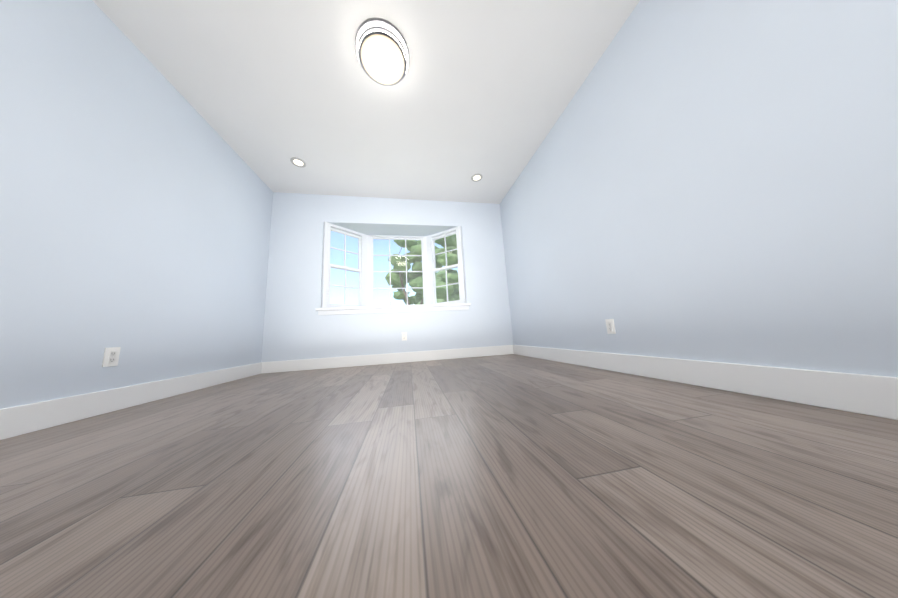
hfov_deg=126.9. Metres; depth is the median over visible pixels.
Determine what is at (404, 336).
outlet
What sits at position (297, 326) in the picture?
wall
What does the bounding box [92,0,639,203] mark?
ceiling
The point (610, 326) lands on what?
outlet
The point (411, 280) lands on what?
tree
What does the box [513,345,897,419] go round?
baseboard
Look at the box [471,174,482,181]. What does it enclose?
recessed light
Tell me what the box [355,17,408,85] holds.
lamp
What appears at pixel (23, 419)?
baseboard
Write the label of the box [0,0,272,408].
wall
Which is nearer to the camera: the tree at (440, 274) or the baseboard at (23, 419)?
the baseboard at (23, 419)
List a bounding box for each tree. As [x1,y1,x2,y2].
[385,234,458,304]
[409,269,459,304]
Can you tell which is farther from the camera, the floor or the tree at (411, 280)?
the tree at (411, 280)
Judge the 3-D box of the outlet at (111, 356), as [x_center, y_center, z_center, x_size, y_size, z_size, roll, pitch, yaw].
[-2.075,0.356,1.380,0.009,0.114,0.070,-2,-9,-10]
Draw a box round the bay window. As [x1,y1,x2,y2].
[315,222,470,314]
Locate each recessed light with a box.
[290,157,305,167]
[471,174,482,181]
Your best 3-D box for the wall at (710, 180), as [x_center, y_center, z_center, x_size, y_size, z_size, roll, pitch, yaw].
[1.356,-0.721,1.506,0.150,2.440,4.534,-2,-9,-10]
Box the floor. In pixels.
[0,354,897,597]
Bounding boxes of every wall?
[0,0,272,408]
[261,192,512,361]
[500,0,897,376]
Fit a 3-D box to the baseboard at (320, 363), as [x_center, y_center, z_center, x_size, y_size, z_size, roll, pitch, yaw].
[-0.670,0.802,3.062,3.323,0.135,0.016,-2,-9,-10]
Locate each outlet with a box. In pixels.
[102,347,120,366]
[402,332,406,340]
[605,319,615,333]
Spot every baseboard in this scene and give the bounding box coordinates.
[0,362,261,439]
[261,345,513,373]
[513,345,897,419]
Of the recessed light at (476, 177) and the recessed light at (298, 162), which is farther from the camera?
the recessed light at (476, 177)
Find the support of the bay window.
in the wall at (297, 326)

